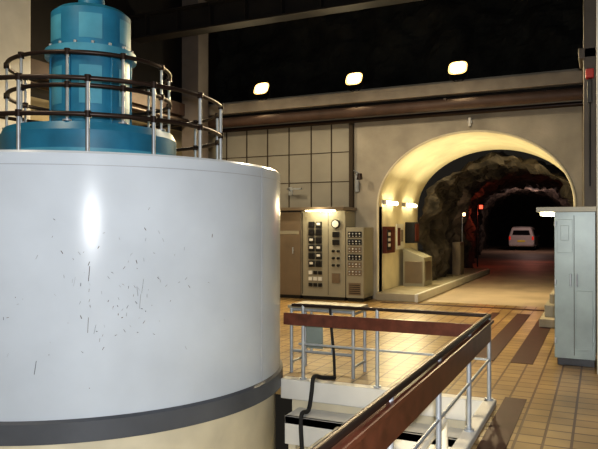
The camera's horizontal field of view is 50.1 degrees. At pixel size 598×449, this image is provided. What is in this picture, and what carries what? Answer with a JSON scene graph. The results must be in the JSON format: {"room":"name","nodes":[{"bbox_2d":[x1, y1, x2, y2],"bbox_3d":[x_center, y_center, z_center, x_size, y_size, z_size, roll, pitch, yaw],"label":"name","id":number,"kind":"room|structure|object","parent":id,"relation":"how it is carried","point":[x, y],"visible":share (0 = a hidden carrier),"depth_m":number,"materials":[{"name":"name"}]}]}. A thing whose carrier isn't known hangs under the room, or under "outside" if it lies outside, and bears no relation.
{"room":"power station hall","nodes":[
{"label":"power station hall","id":0,"kind":"room"},
{"bbox_2d":[0,0,30,132],"bbox_3d":[-5.088,-2.293,10.972,0.660,8.000,0.800,0,0,25],"label":"wall column","id":1,"kind":"structure","parent":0,"point":[15,15],"depth_m":10.84,"materials":[{"name":"beige paint"}]},
{"bbox_2d":[30,0,219,155],"bbox_3d":[-6.331,-1.575,9.453,0.300,9.450,19.700,0,0,25],"label":"wall","id":2,"kind":"structure","parent":0,"point":[168,52],"depth_m":14.98,"materials":[{"name":"brown paint"}]},
{"bbox_2d":[30,58,188,121],"bbox_3d":[-6.404,-2.741,8.388,0.480,0.530,17.700,0,0,25],"label":"beam","id":3,"kind":"structure","parent":2,"relation":"attached to","point":[139,101],"depth_m":14.27,"materials":[{"name":"metal"}]},
{"bbox_2d":[130,0,420,43],"bbox_3d":[1.772,-4.457,12.010,12.200,0.540,0.360,0,0,25],"label":"girder","id":4,"kind":"object","parent":2,"relation":"attached to","point":[216,15],"visible":0.98,"depth_m":13.49,"materials":[{"name":"grey metal"}]},
{"bbox_2d":[182,0,207,157],"bbox_3d":[-2.582,-2.267,15.898,0.600,8.000,0.550,0,0,25],"label":"wall column","id":5,"kind":"structure","parent":0,"point":[195,47],"depth_m":15.72,"materials":[{"name":"paint"}]},
{"bbox_2d":[208,90,353,211],"bbox_3d":[-0.617,-0.715,16.154,4.330,4.900,0.300,0,0,25],"label":"wall","id":6,"kind":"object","parent":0,"point":[300,137],"depth_m":15.66,"materials":[{"name":"beige tile"}]},
{"bbox_2d":[292,399,466,448],"bbox_3d":[0.853,2.409,6.404,2.040,1.150,0.019,0,0,25],"label":"wall","id":7,"kind":"structure","parent":0,"point":[295,403],"depth_m":6.57,"materials":[{"name":"beige paint"}]},
{"bbox_2d":[281,376,495,448],"bbox_3d":[-1.278,1.715,1.924,2.200,0.210,10.010,0,0,25],"label":"trim","id":8,"kind":"structure","parent":7,"relation":"attached to","point":[327,392],"depth_m":6.40,"materials":[{"name":"white paint"}]},
{"bbox_2d":[284,303,493,448],"bbox_3d":[-0.786,1.214,2.961,2.170,0.802,7.700,0,0,25],"label":"guard railing","id":9,"kind":"object","parent":8,"relation":"on","point":[381,422],"visible":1,"depth_m":4.40,"materials":[{"name":"metal"}]},
{"bbox_2d":[208,87,582,133],"bbox_3d":[2.764,-2.531,14.108,12.160,0.330,0.540,0,0,25],"label":"beam","id":10,"kind":"structure","parent":0,"point":[543,96],"depth_m":14.06,"materials":[{"name":"metal"}]},
{"bbox_2d":[213,0,582,102],"bbox_3d":[3.412,-4.671,15.144,13.100,3.600,1.314,0,0,25],"label":"ceiling","id":11,"kind":"structure","parent":0,"point":[416,42],"depth_m":15.48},
{"bbox_2d":[222,123,353,207],"bbox_3d":[-0.558,-0.342,15.892,4.060,4.150,0.120,0,0,25],"label":"joint","id":12,"kind":"object","parent":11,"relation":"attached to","point":[351,125],"visible":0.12,"depth_m":15.32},
{"bbox_2d":[287,187,301,194],"bbox_3d":[-0.137,-0.819,15.560,0.217,0.200,0.535,0,0,-35],"label":"wall bracket arm","id":13,"kind":"object","parent":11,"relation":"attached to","point":[290,189],"visible":1,"depth_m":15.61,"materials":[{"name":"metal"}]},
{"bbox_2d":[208,69,582,117],"bbox_3d":[3.007,-2.844,14.625,12.200,0.380,1.600,0,0,25],"label":"beam","id":14,"kind":"structure","parent":11,"relation":"attached to","point":[573,78],"depth_m":14.04,"materials":[{"name":"concrete"}]},
{"bbox_2d":[254,83,269,99],"bbox_3d":[-0.897,-3.258,15.725,0.406,0.450,0.268,0,0,25],"label":"floodlight","id":15,"kind":"object","parent":14,"relation":"on","point":[261,88],"visible":0.86,"depth_m":15.68,"materials":[{"name":"metal"}]},
{"bbox_2d":[345,72,363,91],"bbox_3d":[1.283,-3.263,14.699,0.406,0.450,0.268,0,0,25],"label":"floodlight","id":16,"kind":"object","parent":14,"relation":"on","point":[352,78],"visible":0.85,"depth_m":14.66,"materials":[{"name":"metal"}]},
{"bbox_2d":[448,61,467,81],"bbox_3d":[3.410,-3.268,13.699,0.406,0.450,0.268,0,0,25],"label":"floodlight","id":17,"kind":"object","parent":14,"relation":"on","point":[459,67],"visible":0.88,"depth_m":13.66,"materials":[{"name":"metal"}]},
{"bbox_2d":[275,246,597,448],"bbox_3d":[8.276,1.870,28.146,15.000,0.154,66.000,0,0,25],"label":"floor","id":18,"kind":"structure","parent":0,"point":[560,410],"depth_m":8.14,"materials":[{"name":"tile"}]},
{"bbox_2d":[280,212,302,298],"bbox_3d":[-0.548,0.721,15.520,1.590,2.020,0.715,0,0,25],"label":"tall cabinet","id":19,"kind":"object","parent":18,"relation":"on","point":[290,222],"visible":0.31,"depth_m":15.01,"materials":[{"name":"brown metal"}]},
{"bbox_2d":[280,207,356,300],"bbox_3d":[-0.065,0.670,15.196,2.740,2.120,0.890,0,0,25],"label":"tall cabinet","id":20,"kind":"object","parent":18,"relation":"on","point":[323,229],"visible":0.96,"depth_m":14.64,"materials":[{"name":"beige metal"}]},
{"bbox_2d":[288,301,367,378],"bbox_3d":[0.335,1.304,7.340,0.810,0.770,0.460,0,0,25],"label":"table","id":21,"kind":"object","parent":18,"relation":"on","point":[313,335],"visible":0.67,"depth_m":7.20,"materials":[{"name":"grey metal"}]},
{"bbox_2d":[299,308,335,448],"bbox_3d":[0.175,1.919,6.635,0.142,2.072,0.938,0,0,25],"label":"power cable","id":22,"kind":"object","parent":21,"relation":"attached to","point":[301,437],"visible":0.92,"depth_m":6.59,"materials":[{"name":"rubber"}]},
{"bbox_2d":[346,227,372,301],"bbox_3d":[1.387,0.896,14.603,0.410,1.660,0.725,0,0,25],"label":"tall cabinet","id":23,"kind":"object","parent":18,"relation":"on","point":[359,240],"visible":1,"depth_m":14.33,"materials":[{"name":"beige metal"}]},
{"bbox_2d":[376,268,489,302],"bbox_3d":[4.322,1.659,18.901,1.000,0.180,10.100,0,0,25],"label":"kerb","id":24,"kind":"object","parent":18,"relation":"on","point":[402,293],"visible":0.87,"depth_m":15.88,"materials":[{"name":"concrete"}]},
{"bbox_2d":[403,248,431,286],"bbox_3d":[3.073,1.092,16.555,0.560,0.947,0.815,0,0,25],"label":"control console","id":25,"kind":"object","parent":24,"relation":"on","point":[417,265],"visible":1,"depth_m":16.23},
{"bbox_2d":[452,242,463,274],"bbox_3d":[5.046,1.071,20.277,0.260,1.029,0.600,0,0,25],"label":"base cabinet","id":26,"kind":"object","parent":24,"relation":"on","point":[457,247],"visible":1,"depth_m":20.02,"materials":[{"name":"grey metal"}]},
{"bbox_2d":[461,213,464,241],"bbox_3d":[5.518,0.595,21.494,0.120,1.985,0.120,0,0,25],"label":"light","id":27,"kind":"object","parent":24,"relation":"on","point":[462,214],"visible":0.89,"depth_m":21.50,"materials":[{"name":"metal"}]},
{"bbox_2d":[477,204,482,266],"bbox_3d":[7.712,0.456,27.314,0.255,2.685,0.146,0,0,25],"label":"lamp","id":28,"kind":"object","parent":18,"relation":"on","point":[480,205],"visible":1,"depth_m":27.33,"materials":[{"name":"metal"}]},
{"bbox_2d":[508,226,539,249],"bbox_3d":[17.224,1.026,48.929,2.160,1.760,4.380,0,0,25],"label":"van","id":29,"kind":"object","parent":18,"relation":"on","point":[520,236],"visible":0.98,"depth_m":47.10,"materials":[{"name":"white metal"}]},
{"bbox_2d":[539,289,554,327],"bbox_3d":[4.607,1.458,11.474,0.400,0.495,2.100,0,0,25],"label":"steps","id":30,"kind":"structure","parent":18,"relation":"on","point":[547,319],"depth_m":10.80,"materials":[{"name":"concrete"}]},
{"bbox_2d":[536,206,596,367],"bbox_3d":[3.321,0.742,7.922,0.660,1.900,0.730,0,0,25],"label":"electrical cubicle","id":31,"kind":"object","parent":18,"relation":"on","point":[574,227],"visible":1,"depth_m":7.62,"materials":[{"name":"grey metal"}]},
{"bbox_2d":[354,68,583,298],"bbox_3d":[3.875,-0.726,14.040,5.540,4.900,0.300,0,0,25],"label":"wall","id":32,"kind":"structure","parent":0,"point":[378,145],"depth_m":14.22,"materials":[{"name":"beige paint"}]},
{"bbox_2d":[353,170,362,191],"bbox_3d":[1.347,-1.020,14.851,0.188,0.495,0.430,0,0,-9],"label":"lamp","id":33,"kind":"object","parent":32,"relation":"attached to","point":[358,176],"visible":1,"depth_m":14.99,"materials":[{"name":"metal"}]},
{"bbox_2d":[379,133,562,291],"bbox_3d":[4.496,-0.143,15.568,4.200,3.750,3.600,0,0,25],"label":"archway","id":34,"kind":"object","parent":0,"point":[406,181],"depth_m":15.88,"materials":[{"name":"paint"}]},
{"bbox_2d":[382,227,394,252],"bbox_3d":[2.170,0.366,15.389,0.120,0.630,0.700,0,0,25],"label":"case","id":35,"kind":"object","parent":34,"relation":"attached to","point":[388,233],"visible":1,"depth_m":15.17,"materials":[{"name":"red metal"}]},
{"bbox_2d":[381,200,397,205],"bbox_3d":[2.210,-0.519,15.486,0.125,0.100,1.000,0,0,25],"label":"fluorescent light","id":36,"kind":"object","parent":34,"relation":"attached to","point":[383,202],"visible":1,"depth_m":15.26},
{"bbox_2d":[396,224,403,249],"bbox_3d":[2.578,0.311,16.358,0.035,0.650,0.600,0,0,25],"label":"notice board","id":37,"kind":"object","parent":34,"relation":"attached to","point":[399,227],"visible":0.98,"depth_m":16.29,"materials":[{"name":"beige"}]},
{"bbox_2d":[402,203,416,207],"bbox_3d":[2.955,-0.511,17.069,0.125,0.100,1.100,0,0,25],"label":"fluorescent light","id":38,"kind":"object","parent":34,"relation":"attached to","point":[403,204],"visible":1,"depth_m":16.82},
{"bbox_2d":[405,222,418,242],"bbox_3d":[3.015,0.214,17.009,0.270,0.550,0.450,0,0,25],"label":"box","id":39,"kind":"object","parent":34,"relation":"attached to","point":[411,228],"visible":1,"depth_m":16.82,"materials":[{"name":"black plastic"}]},
{"bbox_2d":[377,130,576,291],"bbox_3d":[3.725,-0.167,13.931,4.260,3.780,0.052,0,0,25],"label":"trim","id":40,"kind":"structure","parent":34,"relation":"attached to","point":[465,131],"depth_m":14.03,"materials":[{"name":"paint"}]},
{"bbox_2d":[418,151,573,279],"bbox_3d":[13.043,-0.577,36.596,6.789,4.838,42.383,0,0,19],"label":"wall","id":41,"kind":"structure","parent":0,"point":[492,179],"depth_m":20.69,"materials":[{"name":"brown stone"}]},
{"bbox_2d":[489,195,553,246],"bbox_3d":[20.634,-1.003,56.773,13.000,6.100,0.300,0,0,25],"label":"wall","id":42,"kind":"structure","parent":0,"point":[516,211],"depth_m":57.02,"materials":[{"name":"black"}]},
{"bbox_2d":[578,0,596,352],"bbox_3d":[4.151,-2.305,8.669,0.660,8.000,0.600,0,0,25],"label":"wall column","id":43,"kind":"structure","parent":0,"point":[586,55],"depth_m":8.48,"materials":[{"name":"paint"}]},
{"bbox_2d":[585,68,593,185],"bbox_3d":[3.829,-1.276,8.427,0.100,1.540,0.098,0,0,25],"label":"fire alarm","id":44,"kind":"object","parent":43,"relation":"attached to","point":[589,73],"visible":1,"depth_m":8.42,"materials":[{"name":"red paint"}]},
{"bbox_2d":[596,0,597,373],"bbox_3d":[3.525,-2.312,7.250,0.285,8.000,0.300,0,0,25],"label":"wall column","id":45,"kind":"structure","parent":0,"point":[596,0],"depth_m":7.21,"materials":[{"name":"beige paint"}]},
{"bbox_3d":[-4.304,3.042,3.214,8.660,0.150,10.180,0,0,25],"label":"floor","id":46,"kind":"structure","parent":0,"visible":0},
{"bbox_2d":[0,150,282,448],"bbox_3d":[-2.288,1.206,7.038,4.220,3.561,4.220,0,0,25],"label":"housing","id":47,"kind":"object","parent":46,"relation":"on","point":[140,292],"visible":0.99,"depth_m":5.20,"materials":[{"name":"white paint"}]},
{"bbox_2d":[0,0,175,155],"bbox_3d":[-2.288,-1.549,7.053,1.900,1.948,1.900,0,0,25],"label":"exciter","id":48,"kind":"object","parent":47,"relation":"on","point":[93,25],"visible":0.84,"depth_m":6.65,"materials":[{"name":"blue metal"}]},
{"bbox_2d":[2,48,171,132],"bbox_3d":[-2.288,-1.351,7.052,1.764,0.704,1.769,0,0,25],"label":"guard rail","id":49,"kind":"object","parent":48,"relation":"on","point":[66,84],"depth_m":6.39,"materials":[{"name":"grey metal"}]},
{"bbox_2d":[0,73,223,159],"bbox_3d":[-2.278,-0.950,7.045,2.927,0.747,2.930,0,0,25],"label":"guard rail","id":50,"kind":"object","parent":47,"relation":"on","point":[197,125],"visible":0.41,"depth_m":5.86,"materials":[{"name":"metal"}]},
{"bbox_2d":[313,427,338,446],"bbox_3d":[0.226,2.385,5.412,0.122,1.194,0.910,0,0,20],"label":"pipe","id":51,"kind":"object","parent":46,"relation":"on","point":[335,428],"visible":0.2,"depth_m":5.46,"materials":[{"name":"beige paint"}]},
{"bbox_2d":[285,407,463,448],"bbox_3d":[0.539,2.439,5.619,1.880,1.080,1.450,0,0,25],"label":"support frame","id":52,"kind":"object","parent":46,"relation":"on","point":[317,423],"visible":0.47,"depth_m":6.24,"materials":[{"name":"beige paint"}]},
{"bbox_2d":[417,417,447,448],"bbox_3d":[0.992,2.299,4.915,0.060,1.356,1.221,0,0,25],"label":"ladder handrail","id":53,"kind":"object","parent":46,"relation":"on","point":[430,438],"visible":0.66,"depth_m":5.27,"materials":[{"name":"white metal"}]}
]}

